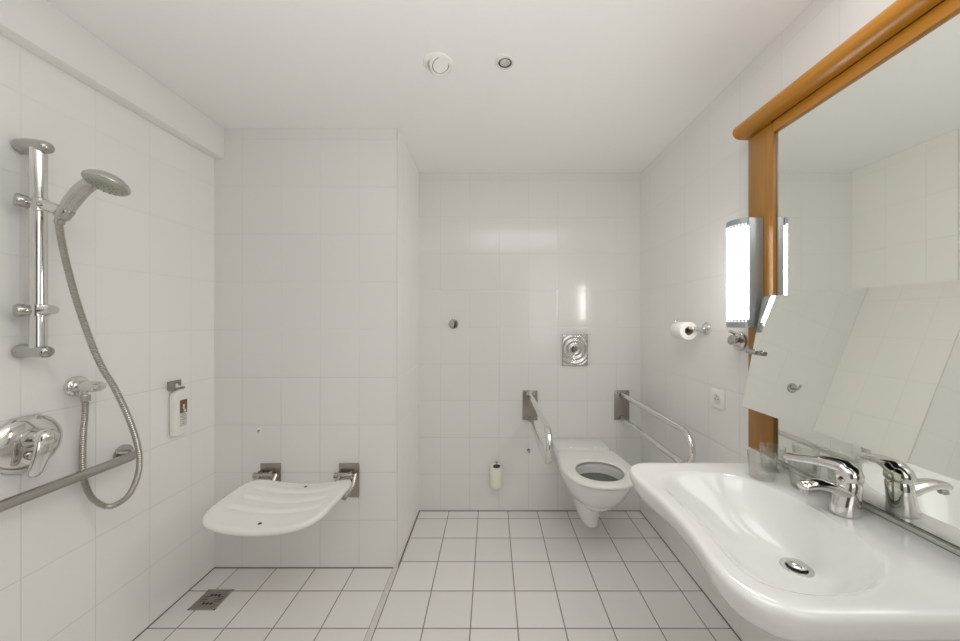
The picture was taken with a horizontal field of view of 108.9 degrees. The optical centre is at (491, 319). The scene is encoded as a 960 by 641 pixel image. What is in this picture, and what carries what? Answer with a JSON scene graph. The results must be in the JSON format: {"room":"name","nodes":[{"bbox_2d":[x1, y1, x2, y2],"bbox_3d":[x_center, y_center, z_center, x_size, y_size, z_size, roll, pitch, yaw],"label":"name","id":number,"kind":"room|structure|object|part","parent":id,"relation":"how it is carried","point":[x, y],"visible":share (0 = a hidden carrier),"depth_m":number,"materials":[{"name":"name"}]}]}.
{"room":"accessible bathroom","nodes":[
{"label":"accessible bathroom","id":0,"kind":"room"},
{"bbox_2d":[0,34,213,640],"bbox_3d":[-1.504,0.148,0.174,0.100,2.306,3.249,0,0,0],"label":"wall","id":1,"kind":"structure","parent":0,"point":[72,568],"depth_m":1.29,"materials":[{"name":"tile"}]},
{"bbox_2d":[0,414,62,477],"bbox_3d":[-1.410,0.388,1.069,0.088,0.182,0.177,0,0,0],"label":"shower mixer","id":2,"kind":"object","parent":1,"relation":"attached to","point":[27,442],"visible":1,"depth_m":1.04,"materials":[{"name":"silver metal"}]},
{"bbox_3d":[-1.385,0.412,1.056,0.033,0.134,0.058,0,0,0],"label":"lever","id":3,"kind":"part","parent":2,"relation":"part of","materials":[{"name":"silver metal"}]},
{"bbox_2d":[11,138,75,357],"bbox_3d":[-1.372,-0.220,1.046,0.163,0.675,0.072,0,0,0],"label":"shower rail","id":4,"kind":"object","parent":1,"relation":"attached to","point":[37,204],"visible":0.99,"depth_m":1.04,"materials":[{"name":"silver metal"}]},
{"bbox_3d":[-1.408,-0.358,1.032,0.040,0.040,0.033,0,0,24],"label":"knob","id":5,"kind":"part","parent":4,"relation":"part of","materials":[{"name":"silver metal"}]},
{"bbox_3d":[-1.408,-0.029,1.031,0.040,0.040,0.032,0,0,20],"label":"knob","id":6,"kind":"part","parent":4,"relation":"part of","materials":[{"name":"silver metal"}]},
{"bbox_2d":[53,206,75,220],"bbox_3d":[-1.314,-0.328,1.055,0.047,0.047,0.039,0,0,0],"label":"bracket","id":7,"kind":"object","parent":4,"relation":"on","point":[58,212],"depth_m":1.04,"materials":[{"name":"silver plastic"}]},
{"bbox_2d":[58,169,130,212],"bbox_3d":[-1.229,-0.384,1.054,0.202,0.138,0.104,0,0,0],"label":"shower","id":8,"kind":"object","parent":4,"relation":"attached to","point":[92,180],"visible":1,"depth_m":1.04,"materials":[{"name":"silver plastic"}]},
{"bbox_3d":[-1.268,-0.380,1.055,0.124,0.130,0.040,0,0,0],"label":"handle","id":9,"kind":"part","parent":8,"relation":"part of","materials":[{"name":"grey plastic"}]},
{"bbox_2d":[0,444,135,511],"bbox_3d":[-1.415,0.528,0.826,0.078,0.072,1.124,0,0,0],"label":"grab rail","id":10,"kind":"object","parent":1,"relation":"attached to","point":[125,453],"visible":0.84,"depth_m":1.12,"materials":[{"name":"metal"}]},
{"bbox_2d":[63,376,106,396],"bbox_3d":[-1.405,0.232,1.199,0.097,0.072,0.072,0,0,0],"label":"outlet","id":11,"kind":"object","parent":1,"relation":"attached to","point":[75,386],"visible":1,"depth_m":1.18,"materials":[{"name":"silver metal"}]},
{"bbox_2d":[54,217,142,509],"bbox_3d":[-1.317,0.176,1.170,0.174,1.006,0.210,0,0,-35],"label":"shower hose","id":12,"kind":"object","parent":11,"relation":"attached to","point":[84,399],"visible":0.98,"depth_m":1.19,"materials":[{"name":"silver metal"}]},
{"bbox_2d":[0,0,224,158],"bbox_3d":[-1.426,-0.924,0.225,0.056,0.161,3.149,0,0,0],"label":"ceiling beam","id":13,"kind":"structure","parent":1,"relation":"attached to","point":[37,26],"depth_m":1.24,"materials":[{"name":"white paint"}]},
{"bbox_2d":[132,567,214,640],"bbox_3d":[-1.452,1.299,0.225,0.003,0.004,3.149,0,0,0],"label":"trim","id":14,"kind":"structure","parent":1,"relation":"attached to","point":[214,567],"depth_m":1.55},
{"bbox_2d":[167,379,186,436],"bbox_3d":[-1.433,0.402,1.571,0.041,0.249,0.068,0,0,0],"label":"soap dispenser","id":15,"kind":"object","parent":1,"relation":"attached to","point":[178,401],"visible":1,"depth_m":1.55,"materials":[{"name":"plastic"}]},
{"bbox_2d":[180,399,186,413],"bbox_3d":[-1.413,0.395,1.575,0.001,0.060,0.036,0,0,0],"label":"print","id":16,"kind":"object","parent":15,"relation":"on","point":[183,402],"depth_m":1.57},
{"bbox_2d":[214,128,418,567],"bbox_3d":[-1.024,0.148,2.118,1.061,2.306,0.637,0,0,0],"label":"wall","id":17,"kind":"structure","parent":0,"point":[305,219],"depth_m":1.80,"materials":[{"name":"tile"}]},
{"bbox_2d":[202,463,358,535],"bbox_3d":[-0.962,0.839,1.567,0.573,0.178,0.463,0,0,0],"label":"shower seat","id":18,"kind":"object","parent":17,"relation":"attached to","point":[266,506],"visible":1,"depth_m":1.51,"materials":[{"name":"white plastic"}]},
{"bbox_3d":[-1.157,0.839,1.796,0.106,0.178,0.005,0,0,0],"label":"wall plate","id":19,"kind":"part","parent":18,"relation":"part of","materials":[{"name":"metal"}]},
{"bbox_3d":[-0.746,0.839,1.796,0.106,0.178,0.005,0,0,0],"label":"wall plate","id":20,"kind":"part","parent":18,"relation":"part of","materials":[{"name":"metal"}]},
{"bbox_2d":[215,567,392,567],"bbox_3d":[-0.986,1.299,1.798,0.937,0.004,0.003,0,0,0],"label":"trim","id":21,"kind":"structure","parent":17,"relation":"attached to","point":[215,567],"depth_m":1.80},
{"bbox_2d":[397,128,397,567],"bbox_3d":[-0.493,0.148,1.799,0.007,2.305,0.008,0,0,0],"label":"trim","id":22,"kind":"structure","parent":17,"relation":"attached to","point":[397,128],"depth_m":1.79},
{"bbox_2d":[398,510,419,566],"bbox_3d":[-0.491,1.299,2.067,0.003,0.004,0.537,0,0,0],"label":"trim","id":23,"kind":"structure","parent":17,"relation":"attached to","point":[419,510],"depth_m":2.02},
{"bbox_2d":[420,510,639,510],"bbox_3d":[0.260,1.299,2.334,1.506,0.004,0.003,0,0,0],"label":"trim","id":24,"kind":"structure","parent":17,"relation":"attached to","point":[420,510],"depth_m":2.33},
{"bbox_2d":[46,0,813,171],"bbox_3d":[-0.221,-1.055,0.493,2.667,0.100,3.886,0,0,0],"label":"ceiling","id":25,"kind":"structure","parent":0,"point":[591,85],"depth_m":1.35,"materials":[{"name":"white paint"}]},
{"bbox_2d":[423,52,452,75],"bbox_3d":[-0.207,-0.994,1.343,0.116,0.042,0.116,0,0,0],"label":"ceiling vent","id":26,"kind":"object","parent":25,"relation":"in","point":[437,63],"visible":1,"depth_m":1.33,"materials":[{"name":"white plastic"}]},
{"bbox_2d":[495,54,514,69],"bbox_3d":[0.052,-1.002,1.335,0.075,0.007,0.075,0,0,0],"label":"recessed light","id":27,"kind":"object","parent":25,"relation":"in","point":[504,61],"visible":1,"depth_m":1.33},
{"bbox_2d":[134,511,739,640],"bbox_3d":[-0.221,1.351,0.493,2.667,0.100,3.886,0,0,0],"label":"floor","id":28,"kind":"structure","parent":0,"point":[460,575],"depth_m":1.64,"materials":[{"name":"tile"}]},
{"bbox_2d":[187,589,233,609],"bbox_3d":[-1.302,1.300,1.595,0.123,0.004,0.117,0,0,0],"label":"floor drain","id":29,"kind":"object","parent":28,"relation":"on","point":[211,599],"visible":1,"depth_m":1.59,"materials":[{"name":"metal"}]},
{"bbox_2d":[365,569,396,640],"bbox_3d":[-0.504,1.310,0.698,0.019,0.021,2.194,0,0,0],"label":"trim","id":30,"kind":"structure","parent":28,"relation":"in","point":[382,601],"depth_m":1.55,"materials":[{"name":"tile"}]},
{"bbox_2d":[419,172,639,509],"bbox_3d":[0.260,0.148,2.386,1.506,2.306,0.100,0,0,0],"label":"wall","id":31,"kind":"structure","parent":0,"point":[521,261],"depth_m":2.34,"materials":[{"name":"tile"}]},
{"bbox_2d":[449,319,457,328],"bbox_3d":[-0.259,0.025,2.305,0.066,0.070,0.062,0,0,0],"label":"wall hook","id":32,"kind":"object","parent":31,"relation":"attached to","point":[453,323],"visible":1,"depth_m":2.33,"materials":[{"name":"silver metal"}]},
{"bbox_2d":[490,461,502,487],"bbox_3d":[0.033,1.021,2.285,0.088,0.160,0.102,0,0,0],"label":"toilet brush holder","id":33,"kind":"object","parent":31,"relation":"attached to","point":[496,470],"visible":1,"depth_m":2.24,"materials":[{"name":"beige plastic"}]},
{"bbox_2d":[523,390,552,463],"bbox_3d":[0.262,0.579,1.938,0.102,0.202,0.796,0,0,0],"label":"rail","id":34,"kind":"object","parent":31,"relation":"attached to","point":[532,411],"visible":1,"depth_m":1.95,"materials":[{"name":"metal"}]},
{"bbox_3d":[0.262,0.579,2.333,0.102,0.202,0.006,0,0,0],"label":"wall plate","id":35,"kind":"part","parent":34,"relation":"part of","materials":[{"name":"metal"}]},
{"bbox_2d":[562,334,587,364],"bbox_3d":[0.566,0.202,2.328,0.170,0.208,0.017,0,0,0],"label":"flush plate","id":36,"kind":"object","parent":31,"relation":"attached to","point":[574,346],"visible":1,"depth_m":2.33,"materials":[{"name":"silver metal"}]},
{"bbox_2d":[552,438,632,527],"bbox_3d":[0.577,0.994,1.990,0.392,0.394,0.690,0,0,0],"label":"toilet","id":37,"kind":"object","parent":31,"relation":"attached to","point":[597,479],"visible":0.96,"depth_m":1.93,"materials":[{"name":"white ceramic"}]},
{"bbox_3d":[0.577,0.808,1.885,0.392,0.018,0.480,0,0,0],"label":"seat","id":38,"kind":"part","parent":37,"relation":"part of","materials":[{"name":"white plastic"}]},
{"bbox_2d":[614,390,695,462],"bbox_3d":[0.886,0.582,1.918,0.102,0.207,0.836,0,0,0],"label":"rail","id":39,"kind":"object","parent":31,"relation":"attached to","point":[622,398],"visible":0.91,"depth_m":1.89,"materials":[{"name":"metal"}]},
{"bbox_3d":[0.886,0.579,2.333,0.102,0.202,0.006,0,0,0],"label":"wall plate","id":40,"kind":"part","parent":39,"relation":"part of","materials":[{"name":"metal"}]},
{"bbox_2d":[640,0,895,640],"bbox_3d":[1.063,0.148,0.493,0.100,2.306,3.886,0,0,0],"label":"wall","id":41,"kind":"structure","parent":0,"point":[697,184],"depth_m":1.63,"materials":[{"name":"tile"}]},
{"bbox_2d":[640,511,741,640],"bbox_3d":[1.012,1.299,0.493,0.003,0.004,3.686,0,0,0],"label":"trim","id":42,"kind":"structure","parent":41,"relation":"attached to","point":[640,511],"depth_m":1.68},
{"bbox_2d":[674,319,710,334],"bbox_3d":[0.974,0.032,1.672,0.079,0.074,0.178,0,0,0],"label":"toilet roll holder","id":43,"kind":"object","parent":41,"relation":"attached to","point":[706,328],"visible":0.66,"depth_m":1.61,"materials":[{"name":"silver metal"}]},
{"bbox_2d":[670,322,696,339],"bbox_3d":[0.940,0.052,1.681,0.085,0.085,0.096,0,0,0],"label":"toilet roll","id":44,"kind":"object","parent":43,"relation":"hanging from","point":[678,330],"visible":0.93,"depth_m":1.64,"materials":[{"name":"paper"}]},
{"bbox_3d":[0.970,0.020,1.683,0.071,0.051,0.154,0,0,0],"label":"arm","id":45,"kind":"part","parent":43,"relation":"part of","materials":[{"name":"silver metal"}]},
{"bbox_2d":[711,388,724,409],"bbox_3d":[1.006,0.352,1.527,0.014,0.082,0.082,0,0,0],"label":"wall socket","id":46,"kind":"object","parent":41,"relation":"attached to","point":[717,396],"visible":1,"depth_m":1.52,"materials":[{"name":"white plastic"}]},
{"bbox_2d":[727,330,747,350],"bbox_3d":[0.986,0.083,1.392,0.054,0.087,0.080,0,0,0],"label":"robe hook","id":47,"kind":"object","parent":41,"relation":"attached to","point":[739,340],"visible":0.98,"depth_m":1.37,"materials":[{"name":"silver metal"}]},
{"bbox_3d":[0.975,0.080,1.384,0.030,0.040,0.040,0,0,0],"label":"knob","id":48,"kind":"part","parent":47,"relation":"part of","materials":[{"name":"silver metal"}]},
{"bbox_2d":[629,463,959,640],"bbox_3d":[0.729,0.585,0.884,0.567,0.184,0.620,0,0,0],"label":"washbasin","id":49,"kind":"object","parent":41,"relation":"attached to","point":[793,568],"visible":0.96,"depth_m":0.80,"materials":[{"name":"white ceramic"}]},
{"bbox_2d":[782,452,864,518],"bbox_3d":[0.867,0.428,0.933,0.154,0.130,0.166,0,0,0],"label":"mixer","id":50,"kind":"object","parent":49,"relation":"on","point":[846,489],"visible":1,"depth_m":0.87,"materials":[{"name":"silver metal"}]},
{"bbox_3d":[0.898,0.386,0.934,0.057,0.046,0.173,0,0,-17],"label":"lever","id":51,"kind":"part","parent":50,"relation":"part of","materials":[{"name":"silver metal"}]},
{"bbox_3d":[0.853,0.433,0.879,0.128,0.052,0.048,0,0,0],"label":"spout","id":52,"kind":"part","parent":50,"relation":"part of","materials":[{"name":"silver metal"}]},
{"bbox_2d":[732,0,959,555],"bbox_3d":[0.948,-0.126,0.757,0.130,1.237,1.114,0,0,0],"label":"framed mirror","id":53,"kind":"object","parent":41,"relation":"attached to","point":[854,165],"depth_m":0.87,"materials":[{"name":"orange wood"}]},
{"bbox_2d":[726,217,762,327],"bbox_3d":[0.925,-0.169,1.270,0.088,0.394,0.096,0,0,0],"label":"wall lamp","id":54,"kind":"object","parent":53,"relation":"attached to","point":[744,235],"visible":0.99,"depth_m":1.23,"materials":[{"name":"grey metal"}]},
{"bbox_2d":[727,226,747,318],"bbox_3d":[0.900,-0.169,1.270,0.032,0.336,0.094,0,0,0],"label":"diffuser","id":55,"kind":"object","parent":54,"relation":"attached to","point":[737,236],"depth_m":1.24,"materials":[{"name":"white plastic"}]},
{"bbox_3d":[0.992,-0.102,1.240,0.043,1.163,0.116,0,0,0],"label":"post","id":56,"kind":"part","parent":53,"relation":"part of","materials":[{"name":"orange wood"}]},
{"bbox_3d":[0.968,-0.716,0.757,0.090,0.056,1.114,0,0,0],"label":"cornice","id":57,"kind":"part","parent":53,"relation":"part of","materials":[{"name":"orange wood"}]},
{"bbox_3d":[0.931,0.111,0.876,0.098,0.387,0.678,0,0,0],"label":"tilting mirror","id":58,"kind":"part","parent":53,"relation":"part of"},
{"bbox_3d":[0.992,-0.665,0.691,0.043,0.036,0.981,0,0,0],"label":"rail","id":59,"kind":"part","parent":53,"relation":"part of","materials":[{"name":"orange wood"}]}
]}

